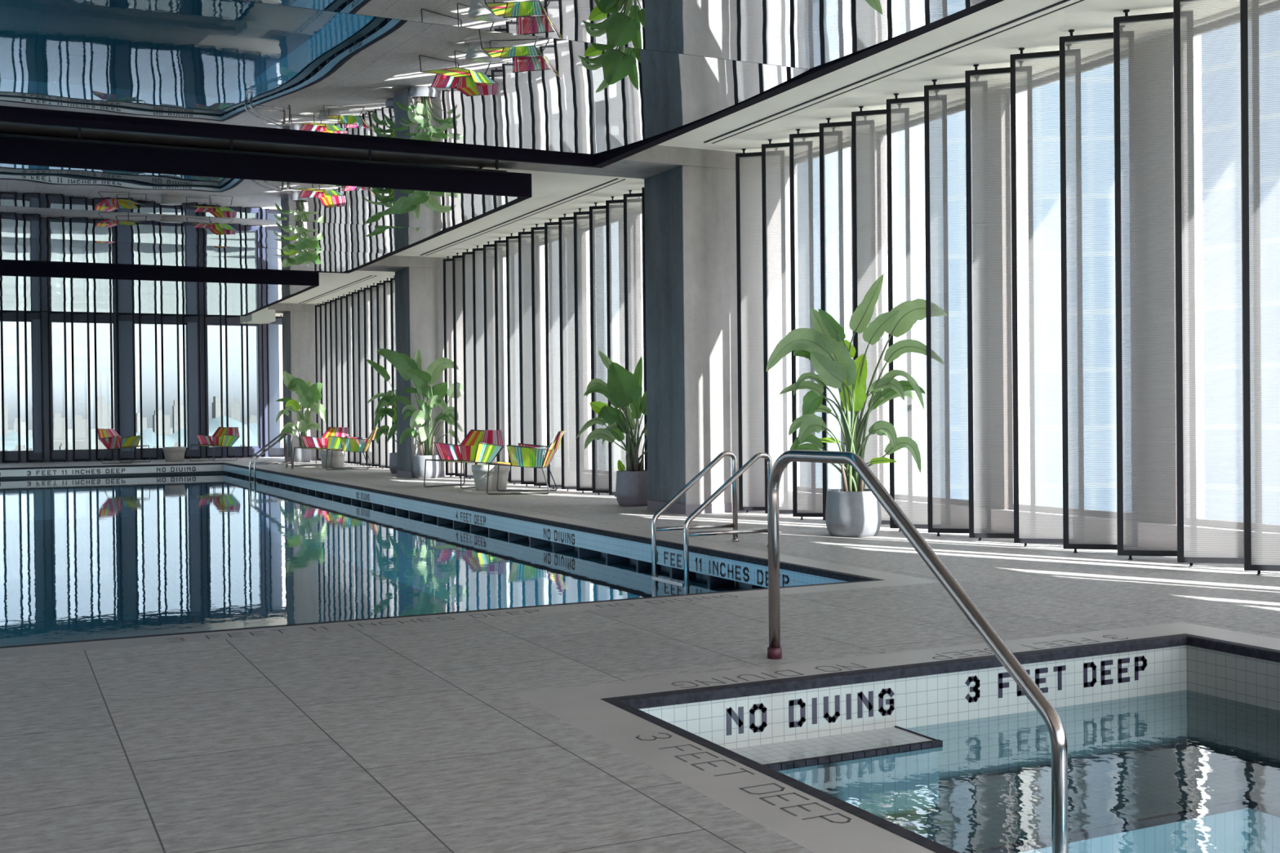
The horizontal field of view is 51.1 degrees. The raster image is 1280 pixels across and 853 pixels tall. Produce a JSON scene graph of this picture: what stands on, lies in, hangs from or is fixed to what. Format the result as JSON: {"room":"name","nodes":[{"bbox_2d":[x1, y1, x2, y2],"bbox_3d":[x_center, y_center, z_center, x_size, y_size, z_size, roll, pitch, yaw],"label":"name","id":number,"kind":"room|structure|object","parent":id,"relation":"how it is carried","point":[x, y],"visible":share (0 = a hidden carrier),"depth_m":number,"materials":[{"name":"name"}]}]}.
{"room":"indoor swimming pool","nodes":[
{"label":"indoor swimming pool","id":0,"kind":"room"},
{"bbox_2d":[2,311,282,324],"bbox_3d":[-15.686,-2.964,33.891,14.300,0.510,0.300,-1,1,-26],"label":"wall","id":1,"kind":"structure","parent":0,"point":[21,313],"depth_m":34.82,"materials":[{"name":"blue"}]},
{"bbox_2d":[32,319,52,453],"bbox_3d":[-15.259,-1.026,34.171,0.420,3.380,0.480,-1,1,-26],"label":"trim","id":2,"kind":"structure","parent":1,"relation":"attached to","point":[36,322],"depth_m":33.93,"materials":[{"name":"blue metal"}]},
{"bbox_2d":[50,320,115,452],"bbox_3d":[-14.327,-1.038,34.471,1.520,3.380,0.050,-1,1,-26],"label":"window","id":3,"kind":"structure","parent":1,"relation":"in","point":[51,321],"depth_m":34.43,"materials":[{"name":"blue"}]},
{"bbox_2d":[114,320,133,451],"bbox_3d":[-13.499,-1.052,35.021,0.450,3.380,0.480,-1,1,-26],"label":"trim","id":4,"kind":"structure","parent":1,"relation":"attached to","point":[126,340],"depth_m":34.81,"materials":[{"name":"blue metal"}]},
{"bbox_2d":[185,322,208,449],"bbox_3d":[-11.856,-1.076,35.814,0.480,3.380,0.480,-1,1,-26],"label":"trim","id":5,"kind":"structure","parent":1,"relation":"attached to","point":[193,327],"depth_m":35.57,"materials":[{"name":"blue metal"}]},
{"bbox_2d":[206,323,260,448],"bbox_3d":[-10.964,-1.088,36.095,1.370,3.380,0.050,-1,1,-26],"label":"window","id":6,"kind":"structure","parent":1,"relation":"in","point":[209,324],"depth_m":36.20,"materials":[{"name":"blue"}]},
{"bbox_2d":[256,324,279,448],"bbox_3d":[-10.172,-1.101,36.627,0.520,3.380,0.480,-1,1,-26],"label":"trim","id":7,"kind":"structure","parent":1,"relation":"attached to","point":[273,329],"depth_m":36.43,"materials":[{"name":"blue metal"}]},
{"bbox_2d":[0,260,319,315],"bbox_3d":[-11.707,-2.460,23.849,10.320,0.241,7.350,-1,1,-26],"label":"ceiling","id":8,"kind":"structure","parent":0,"point":[27,286],"depth_m":23.04,"materials":[{"name":"black"}]},
{"bbox_2d":[0,136,532,273],"bbox_3d":[-7.478,-2.424,15.091,10.320,0.245,7.900,-1,1,-26],"label":"ceiling","id":9,"kind":"structure","parent":0,"point":[61,202],"depth_m":14.16,"materials":[{"name":"black"}]},
{"bbox_2d":[0,0,1004,168],"bbox_3d":[-3.408,-2.391,6.663,10.320,0.245,7.320,-1,1,-26],"label":"ceiling","id":10,"kind":"structure","parent":0,"point":[588,83],"depth_m":8.59,"materials":[{"name":"black"}]},
{"bbox_2d":[0,0,1248,316],"bbox_3d":[-6.675,-2.998,15.366,14.420,0.300,41.500,-1,1,-26],"label":"ceiling","id":11,"kind":"structure","parent":0,"point":[1042,33],"depth_m":11.95,"materials":[{"name":"beige paint"}]},
{"bbox_2d":[420,177,625,255],"bbox_3d":[-1.974,-2.928,19.385,0.112,0.008,8.050,-1,1,-26],"label":"ceiling vent","id":12,"kind":"object","parent":11,"relation":"in","point":[615,180],"visible":1,"depth_m":18.35,"materials":[{"name":"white metal"}]},
{"bbox_2d":[703,0,1084,143],"bbox_3d":[2.625,-2.890,9.724,0.112,0.008,8.850,-1,1,-26],"label":"ceiling vent","id":13,"kind":"object","parent":11,"relation":"in","point":[1063,4],"visible":1,"depth_m":10.68,"materials":[{"name":"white metal"}]},
{"bbox_2d":[0,456,1279,852],"bbox_3d":[-6.620,0.999,15.408,14.450,0.036,41.500,-1,1,-26],"label":"floor","id":14,"kind":"structure","parent":0,"point":[487,731],"depth_m":5.09,"materials":[{"name":"tile"}]},
{"bbox_2d":[0,311,20,463],"bbox_3d":[-15.640,-0.998,33.264,0.515,3.830,0.042,0,1,16],"label":"screen","id":15,"kind":"object","parent":14,"relation":"on","point":[1,312],"visible":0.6,"depth_m":33.24,"materials":[{"name":"black metal"}]},
{"bbox_2d":[24,311,44,462],"bbox_3d":[-15.154,-1.006,33.498,0.515,3.830,0.042,0,1,16],"label":"screen","id":16,"kind":"object","parent":14,"relation":"on","point":[25,313],"visible":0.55,"depth_m":33.49,"materials":[{"name":"black metal"}]},
{"bbox_2d":[47,311,67,462],"bbox_3d":[-14.668,-1.013,33.733,0.515,3.830,0.042,0,1,16],"label":"screen","id":17,"kind":"object","parent":14,"relation":"on","point":[50,313],"visible":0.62,"depth_m":33.70,"materials":[{"name":"fabric"}]},
{"bbox_2d":[71,312,91,462],"bbox_3d":[-14.182,-1.020,33.968,0.515,3.830,0.042,0,1,16],"label":"screen","id":18,"kind":"object","parent":14,"relation":"on","point":[72,313],"visible":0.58,"depth_m":33.97,"materials":[{"name":"black metal"}]},
{"bbox_2d":[93,312,114,461],"bbox_3d":[-13.695,-1.027,34.203,0.515,3.830,0.042,0,1,16],"label":"screen","id":19,"kind":"object","parent":14,"relation":"on","point":[96,313],"visible":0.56,"depth_m":34.23,"materials":[{"name":"black metal"}]},
{"bbox_2d":[97,428,150,463],"bbox_3d":[-12.663,0.466,32.796,0.997,0.847,0.939,0,1,12],"label":"lounge chair","id":20,"kind":"object","parent":14,"relation":"on","point":[110,438],"visible":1,"depth_m":32.78,"materials":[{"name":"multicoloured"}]},
{"bbox_2d":[116,313,136,460],"bbox_3d":[-13.209,-1.034,34.437,0.515,3.830,0.042,0,1,16],"label":"screen","id":21,"kind":"object","parent":14,"relation":"on","point":[117,314],"visible":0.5,"depth_m":34.40,"materials":[{"name":"fabric"}]},
{"bbox_2d":[0,447,284,462],"bbox_3d":[-15.638,0.791,33.907,14.300,0.240,0.300,-1,1,-26],"label":"baseboard","id":22,"kind":"structure","parent":14,"relation":"on","point":[55,455],"depth_m":34.82,"materials":[{"name":"blue"}]},
{"bbox_2d":[138,314,158,460],"bbox_3d":[-12.723,-1.042,34.672,0.515,3.830,0.042,0,1,16],"label":"screen","id":23,"kind":"object","parent":14,"relation":"on","point":[140,315],"visible":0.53,"depth_m":34.67,"materials":[{"name":"black metal"}]},
{"bbox_2d":[160,314,180,458],"bbox_3d":[-12.237,-1.049,34.907,0.515,3.830,0.042,0,1,16],"label":"screen","id":24,"kind":"object","parent":14,"relation":"on","point":[162,316],"visible":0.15,"depth_m":34.92,"materials":[{"name":"black metal"}]},
{"bbox_2d":[182,315,202,459],"bbox_3d":[-11.751,-1.056,35.142,0.515,3.830,0.042,0,1,16],"label":"screen","id":25,"kind":"object","parent":14,"relation":"on","point":[184,316],"visible":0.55,"depth_m":35.12,"materials":[{"name":"black metal"}]},
{"bbox_2d":[204,315,223,457],"bbox_3d":[-11.264,-1.063,35.377,0.515,3.830,0.042,0,1,16],"label":"screen","id":26,"kind":"object","parent":14,"relation":"on","point":[206,316],"visible":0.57,"depth_m":35.40,"materials":[{"name":"black metal"}]},
{"bbox_2d":[190,426,239,461],"bbox_3d":[-10.680,0.436,33.699,0.939,0.847,0.997,0,1,26],"label":"lounge chair","id":27,"kind":"object","parent":14,"relation":"on","point":[223,436],"visible":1,"depth_m":33.91,"materials":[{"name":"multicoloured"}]},
{"bbox_2d":[225,315,244,457],"bbox_3d":[-10.778,-1.071,35.611,0.515,3.830,0.042,0,1,16],"label":"screen","id":28,"kind":"object","parent":14,"relation":"on","point":[226,317],"visible":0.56,"depth_m":35.57,"materials":[{"name":"fabric"}]},
{"bbox_2d":[245,323,265,457],"bbox_3d":[-10.292,-1.078,35.846,0.515,3.830,0.042,0,1,16],"label":"screen","id":29,"kind":"object","parent":14,"relation":"on","point":[246,324],"visible":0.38,"depth_m":35.88,"materials":[{"name":"black metal"}]},
{"bbox_2d":[248,433,293,483],"bbox_3d":[-7.541,0.988,27.373,0.805,1.693,0.610,-1,1,-26],"label":"pool ladder","id":30,"kind":"object","parent":14,"relation":"attached to","point":[255,463],"visible":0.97,"depth_m":27.27,"materials":[{"name":"silver metal"}]},
{"bbox_2d":[275,370,325,462],"bbox_3d":[-8.064,-0.245,31.855,1.145,2.188,0.467,-1,1,-26],"label":"potted plant","id":31,"kind":"object","parent":14,"relation":"on","point":[308,394],"visible":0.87,"depth_m":31.81,"materials":[{"name":"green plant"}]},
{"bbox_2d":[283,311,346,461],"bbox_3d":[-8.048,-0.987,33.145,1.346,3.649,0.912,-1,1,-26],"label":"concrete pillar","id":32,"kind":"structure","parent":14,"relation":"on","point":[299,326],"depth_m":32.61,"materials":[{"name":"concrete"}]},
{"bbox_2d":[293,426,348,466],"bbox_3d":[-6.935,0.437,29.223,0.939,0.847,0.997,0,1,37],"label":"lounge chair","id":33,"kind":"object","parent":14,"relation":"on","point":[330,439],"visible":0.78,"depth_m":29.42,"materials":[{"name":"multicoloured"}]},
{"bbox_2d":[315,303,336,461],"bbox_3d":[-7.628,-1.076,32.491,0.515,3.830,0.042,0,1,16],"label":"screen","id":34,"kind":"object","parent":14,"relation":"on","point":[317,308],"visible":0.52,"depth_m":32.54,"materials":[{"name":"black metal"}]},
{"bbox_2d":[320,302,341,450],"bbox_3d":[-7.398,-1.074,32.015,0.515,3.830,0.042,0,1,16],"label":"screen","id":35,"kind":"object","parent":14,"relation":"on","point":[322,308],"visible":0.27,"depth_m":32.06,"materials":[{"name":"black metal"}]},
{"bbox_2d":[324,299,346,429],"bbox_3d":[-7.168,-1.072,31.540,0.515,3.830,0.042,0,1,16],"label":"screen","id":36,"kind":"object","parent":14,"relation":"on","point":[326,308],"visible":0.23,"depth_m":31.58,"materials":[{"name":"black metal"}]},
{"bbox_2d":[329,297,350,454],"bbox_3d":[-6.939,-1.070,31.064,0.515,3.830,0.042,0,1,16],"label":"screen","id":37,"kind":"object","parent":14,"relation":"on","point":[331,301],"visible":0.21,"depth_m":31.11,"materials":[{"name":"black metal"}]},
{"bbox_2d":[334,296,357,461],"bbox_3d":[-6.709,-1.069,30.589,0.515,3.830,0.042,0,1,16],"label":"screen","id":38,"kind":"object","parent":14,"relation":"on","point":[338,372],"visible":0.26,"depth_m":30.63,"materials":[{"name":"black metal"}]},
{"bbox_2d":[340,293,363,464],"bbox_3d":[-6.480,-1.067,30.113,0.515,3.830,0.042,0,1,16],"label":"screen","id":39,"kind":"object","parent":14,"relation":"on","point":[344,383],"visible":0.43,"depth_m":30.16,"materials":[{"name":"fabric"}]},
{"bbox_2d":[325,426,377,470],"bbox_3d":[-5.845,0.443,27.251,0.997,0.847,0.939,-1,1,-5],"label":"lounge chair","id":40,"kind":"object","parent":14,"relation":"on","point":[355,444],"visible":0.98,"depth_m":26.90,"materials":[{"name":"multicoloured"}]},
{"bbox_2d":[346,292,368,465],"bbox_3d":[-6.250,-1.065,29.638,0.515,3.830,0.042,0,1,16],"label":"screen","id":41,"kind":"object","parent":14,"relation":"on","point":[348,342],"visible":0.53,"depth_m":29.68,"materials":[{"name":"black metal"}]},
{"bbox_2d":[351,289,375,465],"bbox_3d":[-6.021,-1.063,29.162,0.515,3.830,0.042,0,1,16],"label":"screen","id":42,"kind":"object","parent":14,"relation":"on","point":[354,327],"visible":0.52,"depth_m":29.21,"materials":[{"name":"black metal"}]},
{"bbox_2d":[357,288,382,466],"bbox_3d":[-5.791,-1.061,28.687,0.515,3.830,0.042,0,1,16],"label":"screen","id":43,"kind":"object","parent":14,"relation":"on","point":[362,461],"visible":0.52,"depth_m":28.73,"materials":[{"name":"black metal"}]},
{"bbox_2d":[363,285,388,466],"bbox_3d":[-5.561,-1.059,28.211,0.515,3.830,0.042,0,1,16],"label":"screen","id":44,"kind":"object","parent":14,"relation":"on","point":[366,299],"visible":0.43,"depth_m":28.25,"materials":[{"name":"black metal"}]},
{"bbox_2d":[365,359,397,473],"bbox_3d":[-4.524,-0.190,25.083,1.194,2.126,0.454,-1,1,-19],"label":"potted plant","id":45,"kind":"object","parent":14,"relation":"on","point":[386,397],"visible":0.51,"depth_m":24.97,"materials":[{"name":"green plant"}]},
{"bbox_2d":[369,283,393,467],"bbox_3d":[-5.332,-1.058,27.736,0.515,3.830,0.042,0,1,16],"label":"screen","id":46,"kind":"object","parent":14,"relation":"on","point":[374,402],"visible":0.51,"depth_m":27.78,"materials":[{"name":"black metal"}]},
{"bbox_2d":[376,280,395,468],"bbox_3d":[-5.102,-1.056,27.261,0.515,3.830,0.042,0,1,16],"label":"screen","id":47,"kind":"object","parent":14,"relation":"on","point":[382,440],"visible":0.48,"depth_m":27.31,"materials":[{"name":"fabric"}]},
{"bbox_2d":[382,278,396,469],"bbox_3d":[-4.872,-1.054,26.785,0.515,3.830,0.042,0,1,16],"label":"screen","id":48,"kind":"object","parent":14,"relation":"on","point":[386,344],"visible":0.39,"depth_m":26.83,"materials":[{"name":"fabric"}]},
{"bbox_2d":[390,275,396,453],"bbox_3d":[-4.643,-1.052,26.310,0.515,3.830,0.042,0,1,16],"label":"screen","id":49,"kind":"object","parent":14,"relation":"on","point":[392,284],"visible":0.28,"depth_m":26.36,"materials":[{"name":"fabric"}]},
{"bbox_2d":[376,348,460,478],"bbox_3d":[-3.723,-0.229,22.986,1.539,2.223,0.474,-1,1,-7],"label":"potted plant","id":50,"kind":"object","parent":14,"relation":"on","point":[408,368],"visible":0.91,"depth_m":22.92,"materials":[{"name":"green plant"}]},
{"bbox_2d":[395,266,483,477],"bbox_3d":[-3.569,-0.951,23.870,1.346,3.649,0.912,-1,1,-26],"label":"concrete pillar","id":51,"kind":"structure","parent":14,"relation":"on","point":[419,291],"depth_m":23.36,"materials":[{"name":"concrete"}]},
{"bbox_2d":[0,462,884,648],"bbox_3d":[-8.363,1.624,18.233,9.690,1.301,26.840,-1,1,-26],"label":"swimming pool","id":52,"kind":"object","parent":14,"relation":"in","point":[718,566],"visible":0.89,"depth_m":14.55,"materials":[{"name":"tile"}]},
{"bbox_2d":[0,472,749,626],"bbox_3d":[-8.367,1.225,18.230,9.550,0.001,26.700,-1,1,-26],"label":"pool water","id":53,"kind":"object","parent":52,"relation":"in","point":[71,547],"visible":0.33,"depth_m":12.53,"materials":[{"name":"liquid"}]},
{"bbox_2d":[443,256,472,476],"bbox_3d":[-3.149,-1.040,23.215,0.515,3.830,0.042,0,1,16],"label":"screen","id":54,"kind":"object","parent":14,"relation":"on","point":[447,275],"visible":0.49,"depth_m":23.25,"materials":[{"name":"white fabric"}]},
{"bbox_2d":[423,429,504,488],"bbox_3d":[-2.611,0.474,20.040,0.939,0.847,0.997,0,1,37],"label":"lounge chair","id":55,"kind":"object","parent":14,"relation":"on","point":[478,446],"visible":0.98,"depth_m":20.25,"materials":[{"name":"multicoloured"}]},
{"bbox_2d":[452,253,482,478],"bbox_3d":[-2.919,-1.038,22.740,0.515,3.830,0.042,0,1,16],"label":"screen","id":56,"kind":"object","parent":14,"relation":"on","point":[457,277],"visible":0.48,"depth_m":22.78,"materials":[{"name":"white fabric"}]},
{"bbox_2d":[462,248,489,479],"bbox_3d":[-2.690,-1.036,22.265,0.515,3.830,0.042,0,1,16],"label":"screen","id":57,"kind":"object","parent":14,"relation":"on","point":[468,308],"visible":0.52,"depth_m":22.30,"materials":[{"name":"white fabric"}]},
{"bbox_2d":[472,245,505,464],"bbox_3d":[-2.460,-1.034,21.789,0.515,3.830,0.042,0,1,16],"label":"screen","id":58,"kind":"object","parent":14,"relation":"on","point":[477,253],"visible":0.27,"depth_m":21.83,"materials":[{"name":"white fabric"}]},
{"bbox_2d":[471,464,510,491],"bbox_3d":[-2.110,0.721,18.951,0.544,0.362,0.544,-1,1,-26],"label":"side table","id":59,"kind":"object","parent":14,"relation":"on","point":[479,471],"visible":0.82,"depth_m":18.74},
{"bbox_2d":[483,241,515,464],"bbox_3d":[-2.230,-1.033,21.314,0.515,3.830,0.042,0,1,16],"label":"screen","id":60,"kind":"object","parent":14,"relation":"on","point":[488,259],"visible":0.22,"depth_m":21.35,"materials":[{"name":"white fabric"}]},
{"bbox_2d":[493,237,528,481],"bbox_3d":[-2.001,-1.031,20.838,0.515,3.830,0.042,0,1,16],"label":"screen","id":61,"kind":"object","parent":14,"relation":"on","point":[501,376],"visible":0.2,"depth_m":20.88,"materials":[{"name":"white fabric"}]},
{"bbox_2d":[506,233,540,484],"bbox_3d":[-1.771,-1.029,20.363,0.515,3.830,0.042,0,1,16],"label":"screen","id":62,"kind":"object","parent":14,"relation":"on","point":[512,430],"visible":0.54,"depth_m":20.40,"materials":[{"name":"fabric"}]},
{"bbox_2d":[486,430,564,494],"bbox_3d":[-1.532,0.478,18.240,0.997,0.847,0.939,-1,1,4],"label":"lounge chair","id":63,"kind":"object","parent":14,"relation":"on","point":[524,455],"visible":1,"depth_m":17.90,"materials":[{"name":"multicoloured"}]},
{"bbox_2d":[518,228,554,486],"bbox_3d":[-1.542,-1.027,19.887,0.515,3.830,0.042,0,1,16],"label":"screen","id":64,"kind":"object","parent":14,"relation":"on","point":[525,479],"visible":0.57,"depth_m":19.92,"materials":[{"name":"white fabric"}]},
{"bbox_2d":[530,223,568,488],"bbox_3d":[-1.312,-1.025,19.412,0.515,3.830,0.042,0,1,16],"label":"screen","id":65,"kind":"object","parent":14,"relation":"on","point":[534,230],"visible":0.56,"depth_m":19.45,"materials":[{"name":"white fabric"}]},
{"bbox_2d":[544,218,582,489],"bbox_3d":[-1.082,-1.024,18.936,0.515,3.830,0.042,0,1,16],"label":"screen","id":66,"kind":"object","parent":14,"relation":"on","point":[550,225],"visible":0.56,"depth_m":18.97,"materials":[{"name":"fabric"}]},
{"bbox_2d":[558,213,597,491],"bbox_3d":[-0.853,-1.022,18.461,0.515,3.830,0.042,0,1,16],"label":"screen","id":67,"kind":"object","parent":14,"relation":"on","point":[562,220],"visible":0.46,"depth_m":18.50,"materials":[{"name":"black metal"}]},
{"bbox_2d":[573,208,613,493],"bbox_3d":[-0.623,-1.020,17.985,0.515,3.830,0.042,0,1,16],"label":"screen","id":68,"kind":"object","parent":14,"relation":"on","point":[580,462],"visible":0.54,"depth_m":18.02,"materials":[{"name":"fabric"}]},
{"bbox_2d":[589,202,628,494],"bbox_3d":[-0.394,-1.018,17.510,0.515,3.830,0.042,0,1,16],"label":"screen","id":69,"kind":"object","parent":14,"relation":"on","point":[595,451],"visible":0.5,"depth_m":17.54,"materials":[{"name":"fabric"}]},
{"bbox_2d":[576,350,647,506],"bbox_3d":[-0.102,0.011,15.529,1.206,1.801,0.474,-1,1,9],"label":"potted plant","id":70,"kind":"object","parent":14,"relation":"on","point":[623,388],"visible":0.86,"depth_m":15.49,"materials":[{"name":"green plant"}]},
{"bbox_2d":[605,196,644,497],"bbox_3d":[-0.164,-1.016,17.035,0.515,3.830,0.042,0,1,16],"label":"screen","id":71,"kind":"object","parent":14,"relation":"on","point":[611,451],"visible":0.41,"depth_m":17.07,"materials":[{"name":"black metal"}]},
{"bbox_2d":[623,190,644,470],"bbox_3d":[0.066,-1.014,16.559,0.515,3.830,0.042,0,1,16],"label":"screen","id":72,"kind":"object","parent":14,"relation":"on","point":[638,196],"visible":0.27,"depth_m":16.59,"materials":[{"name":"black fabric"}]},
{"bbox_2d":[641,186,647,470],"bbox_3d":[0.295,-1.012,16.084,0.515,3.830,0.042,0,1,16],"label":"screen","id":73,"kind":"object","parent":14,"relation":"on","point":[642,188],"visible":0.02,"depth_m":16.13,"materials":[{"name":"black metal"}]},
{"bbox_2d":[651,451,772,594],"bbox_3d":[0.569,1.052,10.579,0.805,1.693,0.610,-1,1,-26],"label":"pool ladder","id":74,"kind":"object","parent":14,"relation":"on","point":[735,474],"visible":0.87,"depth_m":10.64,"materials":[{"name":"silver metal"}]},
{"bbox_2d":[644,164,792,514],"bbox_3d":[0.867,-0.915,14.685,1.346,3.649,0.912,-1,1,-26],"label":"concrete pillar","id":75,"kind":"structure","parent":14,"relation":"on","point":[691,273],"depth_m":14.18,"materials":[{"name":"concrete"}]},
{"bbox_2d":[735,148,787,513],"bbox_3d":[1.278,-1.005,14.048,0.515,3.830,0.042,0,1,16],"label":"screen","id":76,"kind":"object","parent":14,"relation":"on","point":[742,433],"visible":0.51,"depth_m":14.08,"materials":[{"name":"black fabric"}]},
{"bbox_2d":[761,138,816,513],"bbox_3d":[1.508,-1.003,13.573,0.515,3.830,0.042,0,1,16],"label":"screen","id":77,"kind":"object","parent":14,"relation":"on","point":[782,508],"visible":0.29,"depth_m":13.60,"materials":[{"name":"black fabric"}]},
{"bbox_2d":[789,128,845,519],"bbox_3d":[1.737,-1.001,13.098,0.515,3.830,0.042,0,1,16],"label":"screen","id":78,"kind":"object","parent":14,"relation":"on","point":[813,471],"visible":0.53,"depth_m":13.13,"materials":[{"name":"white fabric"}]},
{"bbox_2d":[363,457,1279,561],"bbox_3d":[-0.068,0.786,18.404,0.340,0.200,41.200,-1,1,-26],"label":"baseboard","id":79,"kind":"structure","parent":14,"relation":"on","point":[363,458],"depth_m":10.38,"materials":[{"name":"grey"}]},
{"bbox_2d":[819,117,877,520],"bbox_3d":[1.967,-0.999,12.622,0.515,3.830,0.042,0,1,16],"label":"screen","id":80,"kind":"object","parent":14,"relation":"on","point":[843,125],"visible":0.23,"depth_m":12.65,"materials":[{"name":"black fabric"}]},
{"bbox_2d":[765,274,937,537],"bbox_3d":[1.849,-0.191,11.428,1.568,2.238,0.474,-1,1,-7],"label":"potted plant","id":81,"kind":"object","parent":14,"relation":"on","point":[853,510],"visible":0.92,"depth_m":11.37,"materials":[{"name":"green plant"}]},
{"bbox_2d":[851,106,912,524],"bbox_3d":[2.196,-0.997,12.147,0.515,3.830,0.042,0,1,16],"label":"screen","id":82,"kind":"object","parent":14,"relation":"on","point":[876,114],"visible":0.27,"depth_m":12.16,"materials":[{"name":"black fabric"}]},
{"bbox_2d":[886,90,950,531],"bbox_3d":[2.426,-0.995,11.671,0.515,3.830,0.042,0,1,16],"label":"screen","id":83,"kind":"object","parent":14,"relation":"on","point":[918,522],"visible":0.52,"depth_m":11.69,"materials":[{"name":"white fabric"}]},
{"bbox_2d":[600,633,1279,852],"bbox_3d":[1.914,1.517,4.134,3.140,1.051,3.410,-1,1,-26],"label":"hot tub","id":84,"kind":"object","parent":14,"relation":"in","point":[1173,741],"visible":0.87,"depth_m":5.46,"materials":[{"name":"white tile"}]},
{"bbox_2d":[767,449,1068,852],"bbox_3d":[0.943,1.017,4.971,0.069,1.836,1.756,-1,1,-26],"label":"handrail","id":85,"kind":"object","parent":84,"relation":"on","point":[1040,702],"visible":1,"depth_m":4.72,"materials":[{"name":"silver metal"}]},
{"bbox_2d":[924,75,991,536],"bbox_3d":[2.655,-0.994,11.196,0.515,3.830,0.042,0,1,16],"label":"screen","id":86,"kind":"object","parent":14,"relation":"on","point":[948,472],"visible":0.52,"depth_m":11.22,"materials":[{"name":"white fabric"}]},
{"bbox_2d":[964,60,1035,541],"bbox_3d":[2.885,-0.992,10.720,0.515,3.830,0.042,0,1,16],"label":"screen","id":87,"kind":"object","parent":14,"relation":"on","point":[979,451],"visible":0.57,"depth_m":10.74,"materials":[{"name":"white fabric"}]},
{"bbox_2d":[1009,44,1084,546],"bbox_3d":[3.115,-0.990,10.245,0.515,3.830,0.042,0,1,16],"label":"screen","id":88,"kind":"object","parent":14,"relation":"on","point":[1050,536],"visible":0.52,"depth_m":10.26,"materials":[{"name":"white fabric"}]},
{"bbox_2d":[1059,26,1137,553],"bbox_3d":[3.344,-0.988,9.769,0.515,3.830,0.042,0,1,16],"label":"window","id":89,"kind":"structure","parent":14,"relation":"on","point":[1105,544],"depth_m":9.79,"materials":[{"name":"glass"}]},
{"bbox_2d":[1113,4,1196,559],"bbox_3d":[3.574,-0.986,9.294,0.515,3.830,0.042,0,1,16],"label":"screen","id":90,"kind":"object","parent":14,"relation":"on","point":[1129,550],"visible":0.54,"depth_m":9.31,"materials":[{"name":"white fabric"}]},
{"bbox_2d":[1173,0,1262,567],"bbox_3d":[3.804,-0.984,8.818,0.515,3.830,0.042,0,1,16],"label":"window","id":91,"kind":"structure","parent":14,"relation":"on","point":[1183,490],"depth_m":8.83,"materials":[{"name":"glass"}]},
{"bbox_2d":[1240,0,1279,575],"bbox_3d":[4.033,-0.983,8.343,0.515,3.830,0.042,0,1,16],"label":"screen","id":92,"kind":"object","parent":14,"relation":"on","point":[1260,566],"visible":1,"depth_m":8.38,"materials":[{"name":"white fabric"}]},
{"bbox_2d":[375,0,1273,294],"bbox_3d":[-0.237,-3.128,18.474,0.120,0.430,41.500,-1,1,-26],"label":"wall","id":93,"kind":"structure","parent":0,"point":[1269,1],"depth_m":10.53,"materials":[{"name":"stone"}]},
{"bbox_2d":[0,127,506,173],"bbox_3d":[-5.732,-2.574,11.470,9.720,0.137,0.024,-1,1,-26],"label":"rail","id":94,"kind":"object","parent":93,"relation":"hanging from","point":[231,151],"visible":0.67,"depth_m":12.45,"materials":[{"name":"black metal"}]},
{"bbox_2d":[0,121,789,178],"bbox_3d":[-4.977,-2.753,11.845,14.390,0.199,0.920,-1,1,-26],"label":"ceiling beam","id":95,"kind":"structure","parent":93,"relation":"attached to","point":[655,160],"depth_m":13.63,"materials":[{"name":"concrete"}]},
{"bbox_2d":[357,255,452,271],"bbox_3d":[-9.412,-2.789,21.030,14.390,0.199,0.920,-1,1,-26],"label":"trim","id":96,"kind":"structure","parent":93,"relation":"attached to","point":[392,263],"depth_m":23.21,"materials":[{"name":"concrete"}]},
{"bbox_2d":[973,89,1030,500],"bbox_3d":[3.161,-1.088,11.694,0.310,5.200,0.380,-1,1,-26],"label":"trim","id":97,"kind":"structure","parent":93,"relation":"attached to","point":[997,90],"depth_m":11.52,"materials":[{"name":"stone"}]},
{"bbox_2d":[1134,33,1204,522],"bbox_3d":[3.965,-1.082,10.028,0.310,5.200,0.380,-1,1,-26],"label":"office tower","id":98,"kind":"structure","parent":93,"relation":"attached to","point":[1169,33],"depth_m":9.93,"materials":[{"name":"stone"}]},
{"label":"outside","id":99,"kind":"structure","parent":0,"visible":0},
{"bbox_2d":[136,415,283,448],"bbox_3d":[-214.242,6.273,673.916,110.000,23.990,80.000,-1,1,-26],"label":"city skyline","id":100,"kind":"object","parent":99,"point":[148,436],"visible":0.2,"depth_m":651.93,"materials":[{"name":"grey"}]},
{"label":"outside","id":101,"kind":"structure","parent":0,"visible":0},
{"bbox_2d":[8,426,799,462],"bbox_3d":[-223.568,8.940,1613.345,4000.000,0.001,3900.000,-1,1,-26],"label":"ground","id":102,"kind":"structure","parent":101,"point":[69,431],"depth_m":1880.91,"materials":[{"name":"grey"}]},
{"bbox_2d":[71,415,88,449],"bbox_3d":[-346.802,5.110,830.531,9.164,24.304,7.000,-1,1,-15],"label":"building","id":103,"kind":"structure","parent":102,"relation":"on","point":[82,436],"depth_m":827.55,"materials":[{"name":"grey"}]},
{"bbox_2d":[797,62,1131,510],"bbox_3d":[22.518,-20.004,90.752,22.000,160.000,24.000,-1,1,3],"label":"office tower","id":104,"kind":"structure","parent":102,"relation":"on","point":[1121,63],"depth_m":78.80,"materials":[{"name":"blue glass"}]},
{"bbox_2d":[1200,11,1279,524],"bbox_3d":[47.379,-12.595,71.692,20.000,145.000,26.000,-1,1,-31],"label":"office tower","id":105,"kind":"structure","parent":102,"relation":"on","point":[1273,11],"depth_m":75.45,"materials":[{"name":"glass"}]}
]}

